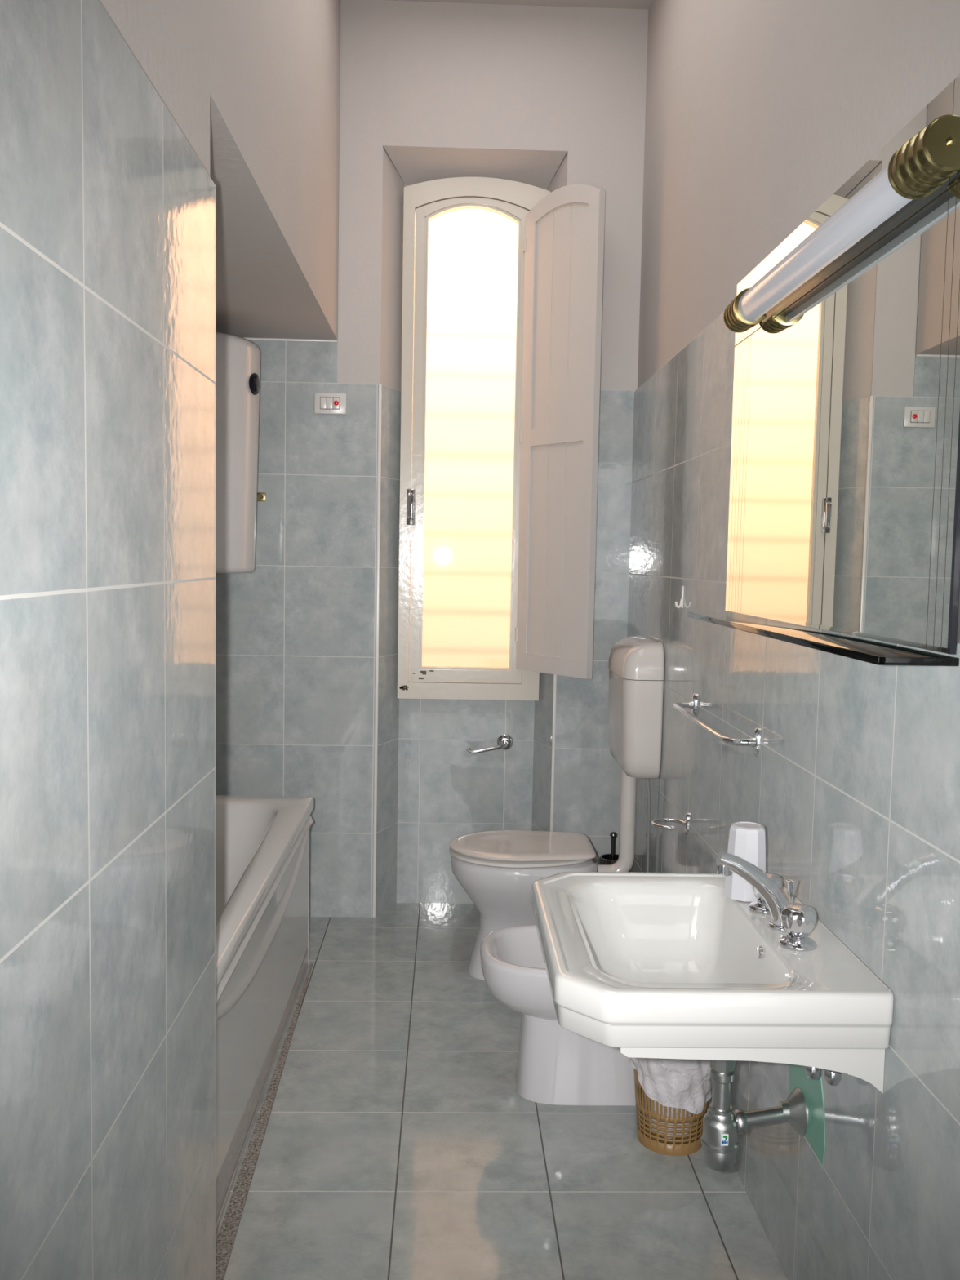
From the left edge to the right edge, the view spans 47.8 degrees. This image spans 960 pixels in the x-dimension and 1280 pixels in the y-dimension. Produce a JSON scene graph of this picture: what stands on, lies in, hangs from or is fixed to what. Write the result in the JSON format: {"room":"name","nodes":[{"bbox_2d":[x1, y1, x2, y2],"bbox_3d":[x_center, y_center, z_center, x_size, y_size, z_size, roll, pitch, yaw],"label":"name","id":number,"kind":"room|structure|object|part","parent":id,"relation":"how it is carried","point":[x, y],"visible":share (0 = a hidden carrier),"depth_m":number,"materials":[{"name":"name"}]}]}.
{"room":"bathroom","nodes":[
{"label":"bathroom","id":0,"kind":"room"},
{"bbox_2d":[0,0,340,1279],"bbox_3d":[-0.809,-0.428,1.456,0.735,3.333,5.014,1,4,-2],"label":"wall","id":1,"kind":"structure","parent":0,"point":[169,169],"depth_m":1.34,"materials":[{"name":"grey tile"}]},
{"bbox_2d":[256,492,266,501],"bbox_3d":[-0.801,-0.517,3.926,0.032,0.038,0.081,1,4,4],"label":"pipe fitting","id":2,"kind":"object","parent":1,"relation":"attached to","point":[261,496],"visible":0.84,"depth_m":3.96,"materials":[{"name":"gold metal"}]},
{"bbox_2d":[215,963,312,1279],"bbox_3d":[-0.523,1.144,2.810,0.038,0.004,1.615,1,4,-2],"label":"trim","id":3,"kind":"structure","parent":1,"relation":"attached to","point":[226,1237],"depth_m":2.41,"materials":[{"name":"grey stone"}]},
{"bbox_2d":[215,0,648,917],"bbox_3d":[-0.341,-0.620,4.087,2.021,3.333,0.233,1,4,-2],"label":"wall","id":4,"kind":"structure","parent":0,"point":[549,98],"depth_m":3.99,"materials":[{"name":"grey tile"}]},
{"bbox_2d":[241,337,337,342],"bbox_3d":[-0.879,-1.090,3.916,0.720,0.008,0.006,1,4,-2],"label":"trim","id":5,"kind":"structure","parent":4,"relation":"attached to","point":[248,339],"depth_m":3.92,"materials":[{"name":"white plastic"}]},
{"bbox_2d":[314,392,346,414],"bbox_3d":[-0.544,-0.860,3.937,0.115,0.075,0.018,1,4,-2],"label":"light switch","id":6,"kind":"object","parent":4,"relation":"attached to","point":[324,402],"visible":1,"depth_m":3.94,"materials":[{"name":"white plastic"}]},
{"bbox_2d":[372,384,382,917],"bbox_3d":[-0.382,0.059,4.023,0.012,1.987,0.012,1,4,-2],"label":"trim","id":7,"kind":"structure","parent":4,"relation":"attached to","point":[380,400],"depth_m":4.01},
{"bbox_2d":[466,733,513,753],"bbox_3d":[0.051,0.403,4.170,0.205,0.064,0.082,-2,6,-37],"label":"toilet paper holder","id":8,"kind":"object","parent":4,"relation":"attached to","point":[504,741],"visible":1,"depth_m":4.21,"materials":[{"name":"silver metal"}]},
{"bbox_3d":[0.037,0.416,4.156,0.176,0.039,0.059,-1,5,-26],"label":"arm","id":9,"kind":"part","parent":8,"relation":"part of","materials":[{"name":"silver metal"}]},
{"bbox_2d":[397,177,604,700],"bbox_3d":[0.096,-0.737,4.045,0.794,1.945,0.305,3,5,24],"label":"window","id":10,"kind":"structure","parent":4,"relation":"in","point":[502,279],"depth_m":4.06,"materials":[{"name":"beige paint"}]},
{"bbox_3d":[-0.260,-0.501,4.081,0.031,0.136,0.014,1,4,-2],"label":"handle","id":11,"kind":"part","parent":10,"relation":"part of","materials":[{"name":"silver metal"}]},
{"bbox_3d":[-0.040,-0.740,4.103,0.430,1.809,0.046,1,4,-2],"label":"sash","id":12,"kind":"part","parent":10,"relation":"part of","materials":[{"name":"beige paint"}]},
{"bbox_3d":[-0.042,-0.755,4.103,0.341,1.724,0.001,1,4,-2],"label":"pane","id":13,"kind":"part","parent":10,"relation":"part of","materials":[{"name":"clear glass"}]},
{"bbox_3d":[0.277,-0.325,3.960,0.010,0.777,0.285,-2,6,-38],"label":"panel","id":14,"kind":"part","parent":10,"relation":"part of","materials":[{"name":"paint"}]},
{"bbox_2d":[515,183,604,679],"bbox_3d":[0.283,-0.744,3.924,0.032,1.742,0.393,-2,6,-38],"label":"shutter","id":15,"kind":"object","parent":10,"relation":"attached to","point":[562,231],"depth_m":3.92,"materials":[{"name":"paint"}]},
{"bbox_3d":[0.292,-1.161,3.896,0.010,0.781,0.285,-2,6,-38],"label":"panel","id":16,"kind":"part","parent":10,"relation":"part of","materials":[{"name":"paint"}]},
{"bbox_2d":[549,674,556,831],"bbox_3d":[0.282,0.070,4.043,0.012,1.987,0.012,1,4,-2],"label":"trim","id":17,"kind":"structure","parent":4,"relation":"attached to","point":[554,695],"depth_m":4.07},
{"bbox_2d":[215,902,786,1279],"bbox_3d":[-0.301,1.286,1.689,2.021,0.100,5.387,1,4,-2],"label":"floor","id":18,"kind":"structure","parent":0,"point":[401,1141],"depth_m":2.46,"materials":[{"name":"grey tile"}]},
{"bbox_2d":[215,795,313,1230],"bbox_3d":[-0.874,0.852,2.775,0.705,0.566,1.606,1,4,-2],"label":"bathtub","id":19,"kind":"object","parent":18,"relation":"on","point":[262,842],"visible":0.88,"depth_m":2.74,"materials":[{"name":"white ceramic"}]},
{"bbox_2d":[448,829,598,980],"bbox_3d":[0.137,0.881,3.583,0.485,0.434,0.364,1,4,-2],"label":"toilet","id":20,"kind":"object","parent":18,"relation":"on","point":[497,869],"visible":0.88,"depth_m":3.46,"materials":[{"name":"white ceramic"}]},
{"bbox_3d":[0.130,0.695,3.569,0.462,0.018,0.360,1,4,-2],"label":"seat","id":21,"kind":"part","parent":20,"relation":"part of","materials":[{"name":"white plastic"}]},
{"bbox_3d":[0.134,0.673,3.567,0.471,0.018,0.364,1,4,-2],"label":"lid","id":22,"kind":"part","parent":20,"relation":"part of","materials":[{"name":"plastic"}]},
{"bbox_2d":[480,924,635,1105],"bbox_3d":[0.271,0.976,2.820,0.549,0.367,0.362,1,4,-2],"label":"bidet","id":23,"kind":"object","parent":18,"relation":"on","point":[556,1064],"visible":0.36,"depth_m":2.72,"materials":[{"name":"white ceramic"}]},
{"bbox_2d":[599,853,618,864],"bbox_3d":[0.473,0.930,3.898,0.100,0.302,0.100,1,4,-2],"label":"brush holder","id":24,"kind":"object","parent":18,"relation":"on","point":[605,859],"visible":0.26,"depth_m":3.88,"materials":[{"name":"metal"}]},
{"bbox_2d":[609,831,617,860],"bbox_3d":[0.475,0.855,3.892,0.066,0.336,0.065,1,4,-2],"label":"toilet brush","id":25,"kind":"object","parent":24,"relation":"in","point":[613,835],"visible":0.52,"depth_m":3.88,"materials":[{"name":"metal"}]},
{"bbox_2d":[633,1068,707,1155],"bbox_3d":[0.453,1.050,2.560,0.201,0.265,0.201,1,4,-2],"label":"basket","id":26,"kind":"object","parent":18,"relation":"on","point":[653,1140],"visible":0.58,"depth_m":2.50,"materials":[{"name":"beige wicker"}]},
{"bbox_2d":[628,1057,712,1138],"bbox_3d":[0.455,1.032,2.560,0.225,0.242,0.225,1,4,-2],"label":"liner","id":27,"kind":"object","parent":26,"relation":"in","point":[677,1083],"visible":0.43,"depth_m":2.47,"materials":[{"name":"white"}]},
{"bbox_2d":[384,0,651,8],"bbox_3d":[-0.237,-2.137,1.428,2.021,0.100,5.387,1,4,-2],"label":"ceiling","id":28,"kind":"structure","parent":0,"point":[627,4],"depth_m":3.85,"materials":[{"name":"white paint"}]},
{"bbox_2d":[626,0,959,1279],"bbox_3d":[0.686,-0.407,1.550,0.112,3.333,5.114,1,4,-2],"label":"wall","id":29,"kind":"structure","parent":0,"point":[758,112],"depth_m":2.11,"materials":[{"name":"grey tile"}]},
{"bbox_2d":[597,635,664,872],"bbox_3d":[0.475,0.422,3.534,0.169,0.853,0.376,1,4,-2],"label":"toilet cistern","id":30,"kind":"object","parent":29,"relation":"attached to","point":[636,664],"visible":0.9,"depth_m":3.36,"materials":[{"name":"beige plastic"}]},
{"bbox_3d":[0.501,0.052,3.506,0.124,0.112,0.376,1,4,-2],"label":"tank lid","id":31,"kind":"part","parent":30,"relation":"part of","materials":[{"name":"beige plastic"}]},
{"bbox_3d":[0.498,0.268,3.522,0.122,0.316,0.372,1,4,-2],"label":"tank","id":32,"kind":"part","parent":30,"relation":"part of","materials":[{"name":"beige plastic"}]},
{"bbox_2d":[650,812,688,835],"bbox_3d":[0.517,0.505,2.977,0.100,0.064,0.092,-3,6,-39],"label":"ring","id":33,"kind":"object","parent":29,"relation":"attached to","point":[686,822],"visible":1,"depth_m":2.97,"materials":[{"name":"silver metal"}]},
{"bbox_3d":[0.568,0.506,2.975,0.009,0.064,0.024,1,4,-2],"label":"mounting plate","id":34,"kind":"part","parent":33,"relation":"part of","materials":[{"name":"silver metal"}]},
{"bbox_2d":[674,586,684,608],"bbox_3d":[0.568,-0.122,3.088,0.025,0.066,0.018,1,4,-2],"label":"wall hook","id":35,"kind":"object","parent":29,"relation":"attached to","point":[681,605],"visible":1,"depth_m":3.08,"materials":[{"name":"white plastic"}]},
{"bbox_2d":[531,871,893,1093],"bbox_3d":[0.354,0.586,1.902,0.496,0.182,0.622,1,4,-2],"label":"washbasin","id":36,"kind":"object","parent":29,"relation":"attached to","point":[642,965],"visible":0.97,"depth_m":1.68,"materials":[{"name":"white ceramic"}]},
{"bbox_2d":[724,822,765,902],"bbox_3d":[0.508,0.420,2.066,0.082,0.136,0.078,1,4,-2],"label":"tumbler","id":37,"kind":"object","parent":36,"relation":"on","point":[747,840],"visible":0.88,"depth_m":2.04,"materials":[{"name":"plastic"}]},
{"bbox_2d":[700,1059,807,1171],"bbox_3d":[0.503,0.821,1.993,0.194,0.296,0.084,1,4,-7],"label":"trap","id":38,"kind":"object","parent":36,"relation":"attached to","point":[722,1125],"visible":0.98,"depth_m":1.97,"materials":[{"name":"silver metal"}]},
{"bbox_2d":[702,1145,736,1171],"bbox_3d":[0.439,0.946,1.987,0.062,0.046,0.062,1,4,-2],"label":"cup","id":39,"kind":"object","parent":38,"relation":"on","point":[717,1157],"depth_m":1.96,"materials":[{"name":"silver metal"}]},
{"bbox_3d":[0.528,0.882,1.992,0.130,0.042,0.043,0,4,-8],"label":"waste arm","id":40,"kind":"part","parent":38,"relation":"part of","materials":[{"name":"silver metal"}]},
{"bbox_2d":[715,851,816,950],"bbox_3d":[0.488,0.435,1.897,0.155,0.134,0.244,1,4,-2],"label":"faucet","id":41,"kind":"object","parent":36,"relation":"on","point":[798,920],"visible":1,"depth_m":1.88,"materials":[{"name":"silver metal"}]},
{"bbox_3d":[0.483,0.436,1.891,0.144,0.134,0.048,1,4,-2],"label":"spout","id":42,"kind":"part","parent":41,"relation":"part of","materials":[{"name":"silver metal"}]},
{"bbox_3d":[0.526,0.487,1.994,0.061,0.014,0.061,1,4,-2],"label":"handle","id":43,"kind":"part","parent":41,"relation":"part of","materials":[{"name":"silver metal"}]},
{"bbox_3d":[0.527,0.456,1.992,0.057,0.049,0.057,-1,5,-24],"label":"knob","id":44,"kind":"part","parent":41,"relation":"part of","materials":[{"name":"silver metal"}]},
{"bbox_3d":[0.553,0.463,1.924,0.022,0.075,0.022,1,4,-2],"label":"drain rod","id":45,"kind":"part","parent":41,"relation":"part of","materials":[{"name":"silver metal"}]},
{"bbox_3d":[0.531,0.501,1.812,0.061,0.014,0.061,1,4,-2],"label":"handle","id":46,"kind":"part","parent":41,"relation":"part of","materials":[{"name":"silver metal"}]},
{"bbox_3d":[0.532,0.470,1.809,0.057,0.049,0.057,3,5,21],"label":"knob","id":47,"kind":"part","parent":41,"relation":"part of","materials":[{"name":"silver metal"}]},
{"bbox_2d":[672,693,759,757],"bbox_3d":[0.553,0.197,2.615,0.070,0.064,0.616,1,4,-2],"label":"towel bar","id":48,"kind":"object","parent":29,"relation":"attached to","point":[754,742],"visible":1,"depth_m":2.43,"materials":[{"name":"silver metal"}]},
{"bbox_3d":[0.571,0.175,2.909,0.018,0.064,0.026,1,4,-2],"label":"mounting plate","id":49,"kind":"part","parent":48,"relation":"part of","materials":[{"name":"silver metal"}]},
{"bbox_3d":[0.588,0.220,2.321,0.018,0.064,0.026,1,4,-2],"label":"mounting plate","id":50,"kind":"part","parent":48,"relation":"part of","materials":[{"name":"silver metal"}]},
{"bbox_2d":[788,1063,825,1165],"bbox_3d":[0.596,0.816,1.978,0.001,0.184,0.207,1,4,-2],"label":"tile patch","id":51,"kind":"structure","parent":29,"relation":"attached to","point":[811,1089],"depth_m":1.94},
{"bbox_2d":[804,1066,821,1079],"bbox_3d":[0.574,0.685,1.825,0.059,0.101,0.064,1,4,-2],"label":"valve","id":52,"kind":"object","parent":29,"relation":"attached to","point":[812,1073],"visible":0.27,"depth_m":1.80,"materials":[{"name":"silver metal"}]},
{"bbox_2d":[686,612,959,666],"bbox_3d":[0.557,-0.016,1.982,0.108,0.012,1.142,1,4,-2],"label":"glass shelf","id":53,"kind":"object","parent":29,"relation":"attached to","point":[878,653],"visible":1,"depth_m":1.67,"materials":[{"name":"black"}]},
{"bbox_2d":[823,1069,849,1085],"bbox_3d":[0.585,0.679,1.787,0.040,0.101,0.064,1,4,-2],"label":"valve","id":54,"kind":"object","parent":29,"relation":"attached to","point":[832,1077],"visible":0.35,"depth_m":1.77,"materials":[{"name":"silver metal"}]},
{"bbox_3d":[0.578,0.716,1.777,0.028,0.028,0.026,1,4,-2],"label":"valve knob","id":55,"kind":"part","parent":54,"relation":"part of","materials":[{"name":"silver metal"}]},
{"bbox_2d":[725,74,959,654],"bbox_3d":[0.606,-0.395,1.925,0.026,0.742,1.136,1,4,-2],"label":"wall mirror","id":56,"kind":"object","parent":29,"relation":"attached to","point":[844,500],"visible":0.93,"depth_m":1.71,"materials":[{"name":"clear mirror"}]},
{"bbox_2d":[723,114,959,333],"bbox_3d":[0.565,-0.650,1.817,0.074,0.073,0.988,1,4,-2],"label":"wall lamp","id":57,"kind":"object","parent":56,"relation":"attached to","point":[930,159],"visible":1,"depth_m":1.58,"materials":[{"name":"glass"}]},
{"bbox_2d":[737,164,912,322],"bbox_3d":[0.552,-0.650,1.817,0.032,0.065,0.860,1,4,-2],"label":"diffuser","id":58,"kind":"object","parent":57,"relation":"attached to","point":[891,188],"depth_m":1.68,"materials":[{"name":"white plastic"}]},
{"bbox_3d":[0.585,-0.649,1.818,0.033,0.038,0.880,1,4,-2],"label":"mounting rail","id":59,"kind":"part","parent":57,"relation":"part of","materials":[{"name":"metal"}]},
{"bbox_3d":[-1.276,0.002,2.882,0.100,2.242,2.212,1,4,-2],"label":"wall","id":60,"kind":"structure","parent":0,"visible":0},
{"bbox_2d":[215,332,260,573],"bbox_3d":[-0.988,-0.622,3.657,0.499,0.785,0.444,1,4,-2],"label":"water heater","id":61,"kind":"object","parent":60,"relation":"attached to","point":[237,359],"visible":0.44,"depth_m":3.53,"materials":[{"name":"white metal"}]}
]}

